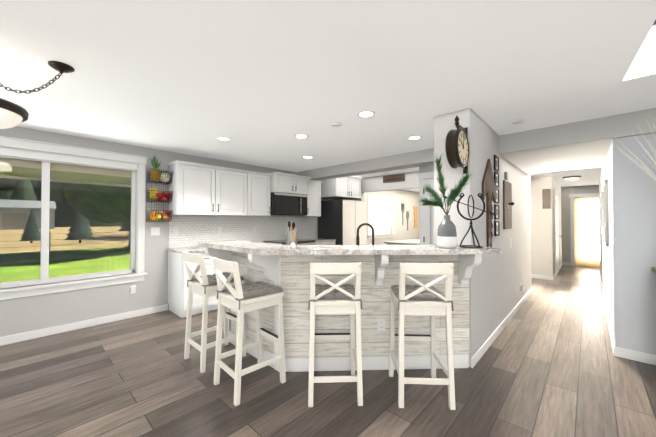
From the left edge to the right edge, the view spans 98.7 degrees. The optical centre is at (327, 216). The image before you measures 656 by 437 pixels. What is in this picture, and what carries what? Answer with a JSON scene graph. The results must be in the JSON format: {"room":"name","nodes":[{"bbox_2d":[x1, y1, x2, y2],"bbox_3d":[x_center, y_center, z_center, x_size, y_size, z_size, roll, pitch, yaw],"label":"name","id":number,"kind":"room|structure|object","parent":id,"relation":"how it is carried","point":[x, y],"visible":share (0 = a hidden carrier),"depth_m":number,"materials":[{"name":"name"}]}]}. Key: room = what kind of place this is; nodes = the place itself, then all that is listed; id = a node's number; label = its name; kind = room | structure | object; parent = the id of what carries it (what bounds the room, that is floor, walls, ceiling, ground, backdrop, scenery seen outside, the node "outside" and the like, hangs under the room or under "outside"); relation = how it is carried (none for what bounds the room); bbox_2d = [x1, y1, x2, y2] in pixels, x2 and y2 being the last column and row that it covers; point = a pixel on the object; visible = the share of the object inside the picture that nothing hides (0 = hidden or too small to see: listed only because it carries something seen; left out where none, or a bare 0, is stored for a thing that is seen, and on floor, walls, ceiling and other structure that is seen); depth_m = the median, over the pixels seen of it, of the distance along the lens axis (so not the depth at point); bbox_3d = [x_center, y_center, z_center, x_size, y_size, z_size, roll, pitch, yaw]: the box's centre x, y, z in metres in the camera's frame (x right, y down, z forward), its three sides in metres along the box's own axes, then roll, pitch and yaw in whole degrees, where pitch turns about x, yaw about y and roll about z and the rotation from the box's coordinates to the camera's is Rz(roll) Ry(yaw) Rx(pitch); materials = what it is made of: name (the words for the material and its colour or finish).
{"room":"open-plan kitchen","nodes":[
{"label":"open-plan kitchen","id":0,"kind":"room"},
{"bbox_2d":[307,239,330,242],"bbox_3d":[-0.284,0.527,6.276,0.626,0.040,0.685,-1,-1,43],"label":"countertop","id":1,"kind":"structure","parent":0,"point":[308,240],"depth_m":6.02,"materials":[{"name":"grey stone"}]},
{"bbox_2d":[0,265,655,436],"bbox_3d":[2.220,1.478,3.178,8.800,0.100,15.350,-1,-1,43],"label":"floor","id":2,"kind":"structure","parent":0,"point":[549,364],"depth_m":2.31,"materials":[{"name":"brown wood"}]},
{"bbox_2d":[168,251,224,317],"bbox_3d":[-2.040,0.983,4.381,0.616,0.920,0.642,-1,-1,43],"label":"base cabinet","id":3,"kind":"object","parent":2,"relation":"on","point":[177,272],"depth_m":4.13,"materials":[{"name":"wood"}]},
{"bbox_2d":[167,243,278,254],"bbox_3d":[-1.677,0.508,4.772,0.626,0.040,1.725,-1,-1,43],"label":"countertop","id":4,"kind":"structure","parent":3,"relation":"on","point":[178,250],"depth_m":4.16,"materials":[{"name":"white stone"}]},
{"bbox_2d":[184,252,245,372],"bbox_3d":[-1.151,0.889,2.849,0.412,1.071,0.491,-1,-1,43],"label":"bar stool","id":5,"kind":"object","parent":2,"relation":"on","point":[204,285],"visible":0.71,"depth_m":2.73,"materials":[{"name":"white wood"}]},
{"bbox_2d":[213,258,285,405],"bbox_3d":[-0.674,0.883,2.401,0.433,1.071,0.502,-1,-1,43],"label":"bar stool","id":6,"kind":"object","parent":2,"relation":"on","point":[239,298],"visible":1,"depth_m":2.33,"materials":[{"name":"white wood"}]},
{"bbox_2d":[223,252,278,371],"bbox_3d":[-0.390,0.880,3.399,1.020,1.100,1.273,-1,-1,43],"label":"base cabinet","id":7,"kind":"object","parent":2,"relation":"on","point":[253,269],"depth_m":2.79,"materials":[{"name":"white wood"}]},
{"bbox_2d":[279,239,318,244],"bbox_3d":[-0.778,0.993,5.701,0.640,0.935,0.997,-1,-1,43],"label":"stove","id":8,"kind":"object","parent":2,"relation":"on","point":[281,241],"depth_m":5.61,"materials":[{"name":"metal"}]},
{"bbox_2d":[319,239,334,244],"bbox_3d":[-0.280,1.008,6.282,0.616,0.920,0.661,-1,-1,43],"label":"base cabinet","id":9,"kind":"object","parent":2,"relation":"on","point":[332,240],"depth_m":6.21,"materials":[{"name":"wood"}]},
{"bbox_2d":[308,262,362,406],"bbox_3d":[0.049,0.882,2.313,0.411,1.070,0.491,0,-1,-2],"label":"bar stool","id":10,"kind":"object","parent":2,"relation":"on","point":[329,297],"visible":1,"depth_m":2.13,"materials":[{"name":"white wood"}]},
{"bbox_2d":[318,200,366,244],"bbox_3d":[0.355,0.549,6.824,0.766,1.850,0.920,-1,-1,43],"label":"refrigerator","id":11,"kind":"object","parent":2,"relation":"on","point":[340,221],"visible":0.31,"depth_m":6.49,"materials":[{"name":"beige metal"}]},
{"bbox_2d":[279,260,469,371],"bbox_3d":[0.417,0.871,2.651,1.330,1.100,1.273,-1,-1,43],"label":"base cabinet","id":12,"kind":"object","parent":2,"relation":"on","point":[286,268],"depth_m":2.62,"materials":[{"name":"white wood"}]},
{"bbox_2d":[199,240,501,279],"bbox_3d":[0.110,0.301,2.850,2.630,0.044,1.700,-1,-1,43],"label":"countertop","id":13,"kind":"structure","parent":12,"relation":"on","point":[386,259],"depth_m":2.60,"materials":[{"name":"white stone"}]},
{"bbox_2d":[285,221,297,244],"bbox_3d":[-0.427,0.259,3.293,0.205,0.419,0.152,-1,-1,43],"label":"utensils","id":14,"kind":"object","parent":13,"relation":"on","point":[288,234],"visible":0.69,"depth_m":3.25,"materials":[{"name":"black metal"}]},
{"bbox_2d":[290,227,296,248],"bbox_3d":[-0.300,0.177,2.410,0.056,0.190,0.060,-1,-1,43],"label":"reed diffuser","id":15,"kind":"object","parent":13,"relation":"on","point":[292,245],"visible":1,"depth_m":2.40,"materials":[{"name":"white ceramic"}]},
{"bbox_2d":[356,223,373,244],"bbox_3d":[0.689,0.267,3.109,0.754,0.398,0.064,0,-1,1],"label":"faucet","id":16,"kind":"object","parent":13,"relation":"on","point":[358,228],"visible":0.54,"depth_m":3.10,"materials":[{"name":"black metal"}]},
{"bbox_2d":[415,153,472,247],"bbox_3d":[1.025,-0.152,2.488,0.446,0.850,0.320,-1,-1,37],"label":"vase","id":17,"kind":"object","parent":13,"relation":"on","point":[447,234],"visible":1,"depth_m":2.47,"materials":[{"name":"white ceramic"}]},
{"bbox_2d":[443,193,494,247],"bbox_3d":[1.258,0.030,2.521,0.354,0.485,0.312,-1,-1,43],"label":"decor","id":18,"kind":"object","parent":13,"relation":"on","point":[480,196],"visible":1,"depth_m":2.52,"materials":[{"name":"black metal"}]},
{"bbox_2d":[459,264,479,291],"bbox_3d":[1.272,0.476,2.530,0.237,0.309,0.237,-1,-1,43],"label":"corbel","id":19,"kind":"object","parent":12,"relation":"attached to","point":[464,276],"depth_m":2.62,"materials":[{"name":"white wood"}]},
{"bbox_2d":[384,239,419,244],"bbox_3d":[2.578,1.113,8.473,1.000,0.765,1.700,-1,-1,43],"label":"dining table","id":20,"kind":"object","parent":2,"relation":"on","point":[408,242],"visible":0.35,"depth_m":8.10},
{"bbox_2d":[389,263,455,409],"bbox_3d":[0.738,0.882,2.286,0.411,1.071,0.491,0,-1,3],"label":"bar stool","id":21,"kind":"object","parent":2,"relation":"on","point":[430,300],"visible":1,"depth_m":2.11,"materials":[{"name":"white wood"}]},
{"bbox_3d":[3.451,0.944,2.079,1.350,0.940,0.440,-1,-1,43],"label":"console table","id":22,"kind":"object","parent":2,"relation":"on","visible":0},
{"bbox_2d":[615,119,655,180],"bbox_3d":[3.057,-0.218,2.363,0.916,1.388,0.580,-1,-1,43],"label":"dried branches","id":23,"kind":"object","parent":22,"relation":"on","point":[649,173],"visible":1,"depth_m":2.56,"materials":[{"name":"beige plant"}]},
{"bbox_2d":[0,108,655,366],"bbox_3d":[2.203,0.198,3.176,8.800,2.460,15.300,-1,-1,43],"label":"wall","id":24,"kind":"structure","parent":0,"point":[627,264],"depth_m":3.38,"materials":[{"name":"grey paint"}]},
{"bbox_2d":[0,157,130,186],"bbox_3d":[-1.799,-0.648,6.211,1.178,0.250,19.000,-1,-1,43],"label":"roof eave","id":25,"kind":"object","parent":24,"relation":"attached to","point":[108,175],"depth_m":3.89},
{"bbox_2d":[0,136,147,299],"bbox_3d":[-3.758,0.015,3.069,0.200,1.817,3.080,-1,-1,43],"label":"picture window","id":26,"kind":"structure","parent":24,"relation":"in","point":[45,153],"depth_m":3.57,"materials":[{"name":"plastic"}]},
{"bbox_2d":[0,304,167,345],"bbox_3d":[-4.229,1.371,2.459,0.014,0.095,5.170,-1,-1,43],"label":"baseboard","id":27,"kind":"structure","parent":24,"relation":"attached to","point":[24,336],"depth_m":3.58,"materials":[{"name":"white wood"}]},
{"bbox_2d":[130,285,135,293],"bbox_3d":[-2.777,1.038,4.014,0.035,0.115,0.075,-1,-1,43],"label":"outlet","id":28,"kind":"object","parent":24,"relation":"attached to","point":[132,288],"depth_m":4.00,"materials":[{"name":"white plastic"}]},
{"bbox_2d":[151,227,159,235],"bbox_3d":[-2.596,0.221,4.239,0.009,0.120,0.120,-1,-1,43],"label":"light switch","id":29,"kind":"object","parent":24,"relation":"attached to","point":[155,230],"depth_m":4.24,"materials":[{"name":"white plastic"}]},
{"bbox_2d":[146,155,172,221],"bbox_3d":[-2.500,-0.429,4.193,0.216,1.023,0.297,-1,-1,43],"label":"fruit basket","id":30,"kind":"object","parent":24,"relation":"attached to","point":[154,174],"visible":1,"depth_m":4.16,"materials":[{"name":"black metal"}]},
{"bbox_2d":[168,160,219,215],"bbox_3d":[-2.135,-0.423,4.508,0.329,0.796,0.649,-1,-1,43],"label":"upper cabinet","id":31,"kind":"object","parent":24,"relation":"attached to","point":[200,189],"depth_m":4.35,"materials":[{"name":"white wood"}]},
{"bbox_2d":[220,168,251,215],"bbox_3d":[-1.759,-0.418,4.913,0.329,0.796,0.713,-1,-1,43],"label":"upper cabinet","id":32,"kind":"object","parent":24,"relation":"attached to","point":[235,184],"depth_m":4.85,"materials":[{"name":"white wood"}]},
{"bbox_2d":[252,172,271,215],"bbox_3d":[-1.409,-0.413,5.292,0.329,0.796,0.574,-1,-1,43],"label":"upper cabinet","id":33,"kind":"object","parent":24,"relation":"attached to","point":[261,182],"depth_m":5.24,"materials":[{"name":"white wood"}]},
{"bbox_2d":[272,172,295,195],"bbox_3d":[-0.993,-0.651,5.648,0.460,0.371,0.500,-1,-1,43],"label":"upper cabinet","id":34,"kind":"object","parent":24,"relation":"attached to","point":[281,182],"depth_m":5.45,"materials":[{"name":"white wood"}]},
{"bbox_2d":[272,192,307,215],"bbox_3d":[-0.863,-0.245,5.790,0.450,0.432,0.862,-1,-1,43],"label":"microwave","id":35,"kind":"object","parent":24,"relation":"attached to","point":[283,203],"depth_m":5.60,"materials":[{"name":"black metal"}]},
{"bbox_2d":[296,176,311,195],"bbox_3d":[-0.728,-0.648,5.934,0.460,0.371,0.500,-1,-1,43],"label":"upper cabinet","id":36,"kind":"object","parent":24,"relation":"attached to","point":[303,184],"depth_m":5.84,"materials":[{"name":"white wood"}]},
{"bbox_2d":[308,180,323,215],"bbox_3d":[-0.440,-0.400,6.339,0.329,0.796,0.480,-1,-1,43],"label":"upper cabinet","id":37,"kind":"object","parent":24,"relation":"attached to","point":[314,201],"depth_m":6.29,"materials":[{"name":"white wood"}]},
{"bbox_2d":[324,176,351,199],"bbox_3d":[0.138,-0.710,6.752,0.620,0.506,0.525,-1,-1,43],"label":"upper cabinet","id":38,"kind":"object","parent":24,"relation":"attached to","point":[340,188],"depth_m":6.53,"materials":[{"name":"white wood"}]},
{"bbox_2d":[352,176,359,198],"bbox_3d":[0.420,-0.706,7.057,0.620,0.506,0.525,-1,-1,43],"label":"upper cabinet","id":39,"kind":"object","parent":24,"relation":"attached to","point":[355,180],"depth_m":6.89,"materials":[{"name":"white wood"}]},
{"bbox_2d":[367,194,395,238],"bbox_3d":[1.646,0.004,8.907,0.200,1.327,1.590,-1,-1,43],"label":"dining room window","id":40,"kind":"structure","parent":24,"relation":"in","point":[380,214],"depth_m":8.91,"materials":[{"name":"glass"}]},
{"bbox_2d":[383,174,404,182],"bbox_3d":[1.521,-0.884,6.532,0.560,0.160,0.018,-1,-1,43],"label":"sign","id":41,"kind":"object","parent":24,"relation":"attached to","point":[399,176],"visible":0.86,"depth_m":6.51,"materials":[{"name":"brown wood"}]},
{"bbox_2d":[401,203,408,230],"bbox_3d":[2.747,0.015,10.006,0.016,0.960,0.571,-1,-1,43],"label":"fork","id":42,"kind":"object","parent":24,"relation":"attached to","point":[402,210],"visible":0.88,"depth_m":9.90,"materials":[{"name":"grey metal"}]},
{"bbox_2d":[413,206,417,227],"bbox_3d":[3.287,0.022,10.583,0.025,0.800,0.300,-1,-1,43],"label":"art","id":43,"kind":"object","parent":24,"relation":"attached to","point":[415,217],"visible":1,"depth_m":10.56,"materials":[{"name":"brown wood"}]},
{"bbox_2d":[418,172,433,244],"bbox_3d":[1.816,0.363,4.332,0.880,2.160,0.022,-1,-1,43],"label":"door frame","id":44,"kind":"structure","parent":24,"relation":"attached to","point":[423,176],"depth_m":4.59,"materials":[{"name":"white wood"}]},
{"bbox_2d":[423,179,433,244],"bbox_3d":[1.782,0.413,4.297,0.696,2.035,0.112,-1,-1,43],"label":"pantry door","id":45,"kind":"structure","parent":24,"relation":"in","point":[428,238],"depth_m":4.50,"materials":[{"name":"white wood"}]},
{"bbox_2d":[445,116,469,173],"bbox_3d":[1.187,-0.666,2.561,0.100,0.501,0.394,-1,-1,43],"label":"wall clock","id":46,"kind":"object","parent":24,"relation":"attached to","point":[457,149],"visible":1,"depth_m":2.47,"materials":[{"name":"brown metal"}]},
{"bbox_2d":[482,159,495,246],"bbox_3d":[1.790,-0.148,3.120,0.030,0.990,0.500,-1,-1,43],"label":"decor","id":47,"kind":"object","parent":24,"relation":"attached to","point":[488,188],"visible":0.92,"depth_m":3.07,"materials":[{"name":"brown wood"}]},
{"bbox_2d":[494,170,498,187],"bbox_3d":[2.033,-0.444,3.396,0.018,0.180,0.190,-1,-1,43],"label":"picture frame","id":48,"kind":"object","parent":24,"relation":"attached to","point":[496,175],"depth_m":3.39,"materials":[{"name":"black metal"}]},
{"bbox_2d":[494,155,498,171],"bbox_3d":[2.033,-0.639,3.399,0.018,0.180,0.190,-1,-1,43],"label":"picture frame","id":49,"kind":"object","parent":24,"relation":"attached to","point":[496,159],"depth_m":3.40,"materials":[{"name":"black metal"}]},
{"bbox_2d":[494,187,498,203],"bbox_3d":[2.033,-0.249,3.394,0.018,0.180,0.190,-1,-1,43],"label":"picture frame","id":50,"kind":"object","parent":24,"relation":"attached to","point":[497,190],"depth_m":3.42,"materials":[{"name":"black metal"}]},
{"bbox_2d":[494,221,499,235],"bbox_3d":[2.033,0.141,3.389,0.018,0.180,0.190,-1,-1,43],"label":"picture frame","id":51,"kind":"object","parent":24,"relation":"attached to","point":[496,223],"depth_m":3.37,"materials":[{"name":"black metal"}]},
{"bbox_2d":[494,204,499,219],"bbox_3d":[2.033,-0.054,3.392,0.018,0.180,0.190,-1,-1,43],"label":"picture frame","id":52,"kind":"object","parent":24,"relation":"attached to","point":[496,206],"depth_m":3.38,"materials":[{"name":"black metal"}]},
{"bbox_2d":[471,287,532,367],"bbox_3d":[2.648,1.391,4.044,0.014,0.095,3.828,-1,-1,43],"label":"baseboard","id":53,"kind":"structure","parent":24,"relation":"attached to","point":[476,357],"depth_m":3.32,"materials":[{"name":"white wood"}]},
{"bbox_2d":[504,172,507,179],"bbox_3d":[2.395,-0.545,3.785,0.025,0.100,0.100,-1,-1,43],"label":"thermostat","id":54,"kind":"object","parent":24,"relation":"attached to","point":[505,173],"depth_m":3.75,"materials":[{"name":"white plastic"}]},
{"bbox_2d":[503,180,513,228],"bbox_3d":[2.473,-0.154,3.816,0.089,0.640,0.460,-1,-1,43],"label":"board","id":55,"kind":"object","parent":24,"relation":"attached to","point":[508,203],"visible":1,"depth_m":3.79,"materials":[{"name":"brown wood"}]},
{"bbox_2d":[531,274,551,279],"bbox_3d":[4.964,1.426,6.727,0.634,0.095,0.014,-1,-1,43],"label":"baseboard","id":56,"kind":"structure","parent":24,"relation":"attached to","point":[546,277],"depth_m":6.65,"materials":[{"name":"white wood"}]},
{"bbox_2d":[542,189,550,208],"bbox_3d":[5.120,-0.418,6.600,0.150,0.460,0.020,-1,-1,43],"label":"plaque","id":57,"kind":"object","parent":24,"relation":"attached to","point":[546,197],"visible":0.86,"depth_m":6.59,"materials":[{"name":"brown wood"}]},
{"bbox_2d":[552,263,561,279],"bbox_3d":[6.223,1.437,7.605,0.023,0.095,3.014,-1,-1,43],"label":"baseboard","id":58,"kind":"structure","parent":24,"relation":"attached to","point":[553,277],"depth_m":6.88,"materials":[{"name":"white wood"}]},
{"bbox_2d":[554,189,561,275],"bbox_3d":[5.951,0.405,7.267,0.097,2.150,0.980,-1,-1,43],"label":"door","id":59,"kind":"structure","parent":24,"relation":"attached to","point":[557,236],"depth_m":7.16,"materials":[{"name":"white wood"}]},
{"bbox_2d":[569,193,598,265],"bbox_3d":[7.692,0.403,8.294,0.880,2.180,0.024,-1,-1,43],"label":"door frame","id":60,"kind":"structure","parent":24,"relation":"attached to","point":[572,196],"depth_m":8.53,"materials":[{"name":"white wood"}]},
{"bbox_2d":[574,197,599,267],"bbox_3d":[7.786,0.466,8.314,0.762,2.055,0.129,-1,-1,43],"label":"front door","id":61,"kind":"structure","parent":24,"relation":"in","point":[587,234],"depth_m":8.39,"materials":[{"name":"white wood"}]},
{"bbox_2d":[600,192,602,234],"bbox_3d":[4.662,-0.052,4.787,0.030,0.700,0.500,-1,-1,43],"label":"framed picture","id":62,"kind":"object","parent":24,"relation":"attached to","point":[601,192],"depth_m":4.95},
{"bbox_2d":[602,179,608,246],"bbox_3d":[3.786,-0.044,3.840,0.030,0.860,0.620,-1,-1,43],"label":"framed picture","id":63,"kind":"object","parent":24,"relation":"attached to","point":[604,215],"depth_m":3.62},
{"bbox_2d":[599,275,616,355],"bbox_3d":[4.693,1.401,4.784,0.017,0.095,5.194,-1,-1,43],"label":"baseboard","id":64,"kind":"structure","parent":24,"relation":"attached to","point":[614,348],"depth_m":3.53,"materials":[{"name":"white wood"}]},
{"bbox_2d":[618,347,655,364],"bbox_3d":[4.225,1.361,1.688,3.450,0.095,0.014,-1,-1,43],"label":"baseboard","id":65,"kind":"structure","parent":24,"relation":"attached to","point":[647,358],"depth_m":2.77,"materials":[{"name":"white wood"}]},
{"bbox_2d":[0,0,655,191],"bbox_3d":[2.203,-1.282,3.195,8.800,0.500,15.300,-1,-1,43],"label":"ceiling","id":66,"kind":"structure","parent":0,"point":[261,83],"depth_m":2.03,"materials":[{"name":"white paint"}]},
{"bbox_2d":[0,98,28,128],"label":"pendant light","id":67,"kind":"object","parent":66,"relation":"hanging from","point":[12,114],"depth_m":1.85,"materials":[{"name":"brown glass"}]},
{"bbox_2d":[0,61,74,93],"label":"chain","id":68,"kind":"object","parent":66,"relation":"hanging from","point":[61,67],"depth_m":1.93,"materials":[{"name":"brown metal"}]},
{"bbox_2d":[216,137,230,140],"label":"recessed light","id":69,"kind":"object","parent":66,"relation":"in","point":[218,138],"depth_m":3.69,"materials":[{"name":"white plastic"}]},
{"bbox_2d":[294,134,308,138],"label":"recessed light","id":70,"kind":"object","parent":66,"relation":"in","point":[300,136],"depth_m":3.60,"materials":[{"name":"white plastic"}]},
{"bbox_2d":[332,122,341,126],"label":"smoke detector","id":71,"kind":"object","parent":66,"relation":"in","point":[336,124],"depth_m":3.11,"materials":[{"name":"white plastic"}]},
{"bbox_2d":[296,148,433,179],"bbox_3d":[0.718,-0.912,5.179,3.620,0.190,0.300,-1,-1,43],"label":"soffit","id":72,"kind":"structure","parent":66,"relation":"attached to","point":[420,158],"depth_m":4.91,"materials":[{"name":"grey paint"}]},
{"bbox_2d":[357,111,374,117],"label":"recessed light","id":73,"kind":"object","parent":66,"relation":"in","point":[365,114],"depth_m":2.85,"materials":[{"name":"white plastic"}]},
{"bbox_2d":[407,136,421,139],"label":"recessed light","id":74,"kind":"object","parent":66,"relation":"in","point":[411,137],"depth_m":3.64,"materials":[{"name":"white plastic"}]},
{"bbox_2d":[512,119,523,123],"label":"smoke detector","id":75,"kind":"object","parent":66,"relation":"in","point":[519,121],"depth_m":3.02,"materials":[{"name":"white plastic"}]},
{"bbox_2d":[499,108,655,186],"bbox_3d":[5.105,-0.884,5.788,1.290,0.230,7.245,-1,-1,43],"label":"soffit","id":76,"kind":"structure","parent":66,"relation":"attached to","point":[557,153],"depth_m":3.35,"materials":[{"name":"grey paint"}]},
{"bbox_2d":[562,176,580,180],"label":"ceiling light","id":77,"kind":"object","parent":76,"relation":"attached to","point":[568,178],"depth_m":6.60,"materials":[{"name":"white glass"}]},
{"label":"outside","id":78,"kind":"structure","parent":0,"visible":0},
{"bbox_2d":[0,226,129,282],"bbox_3d":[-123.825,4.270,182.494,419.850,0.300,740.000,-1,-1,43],"label":"ground","id":79,"kind":"structure","parent":78,"point":[61,265],"depth_m":14.71,"materials":[{"name":"green plant"}]},
{"bbox_2d":[0,199,56,229],"bbox_3d":[-64.486,-0.470,58.113,12.600,6.000,11.600,-1,-1,43],"label":"barn","id":80,"kind":"object","parent":79,"relation":"on","point":[8,222],"depth_m":54.93,"materials":[{"name":"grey metal"}]},
{"bbox_2d":[0,178,121,226],"bbox_3d":[-87.560,-43.805,149.533,138.688,95.000,620.000,-1,-1,43],"label":"forest","id":81,"kind":"object","parent":79,"relation":"on","point":[53,189],"depth_m":76.13,"materials":[{"name":"green plant"}]},
{"bbox_2d":[0,230,130,257],"bbox_3d":[-7.114,1.417,19.963,0.100,1.250,72.000,-1,-1,43],"label":"fence","id":82,"kind":"object","parent":79,"relation":"on","point":[50,245],"depth_m":13.46,"materials":[{"name":"brown wood"}]},
{"bbox_2d":[19,182,130,242],"bbox_3d":[-22.489,-3.619,21.557,42.555,11.362,40.190,-1,-1,43],"label":"trees","id":83,"kind":"object","parent":79,"relation":"on","point":[109,211],"depth_m":14.64,"materials":[{"name":"green plant"}]}
]}

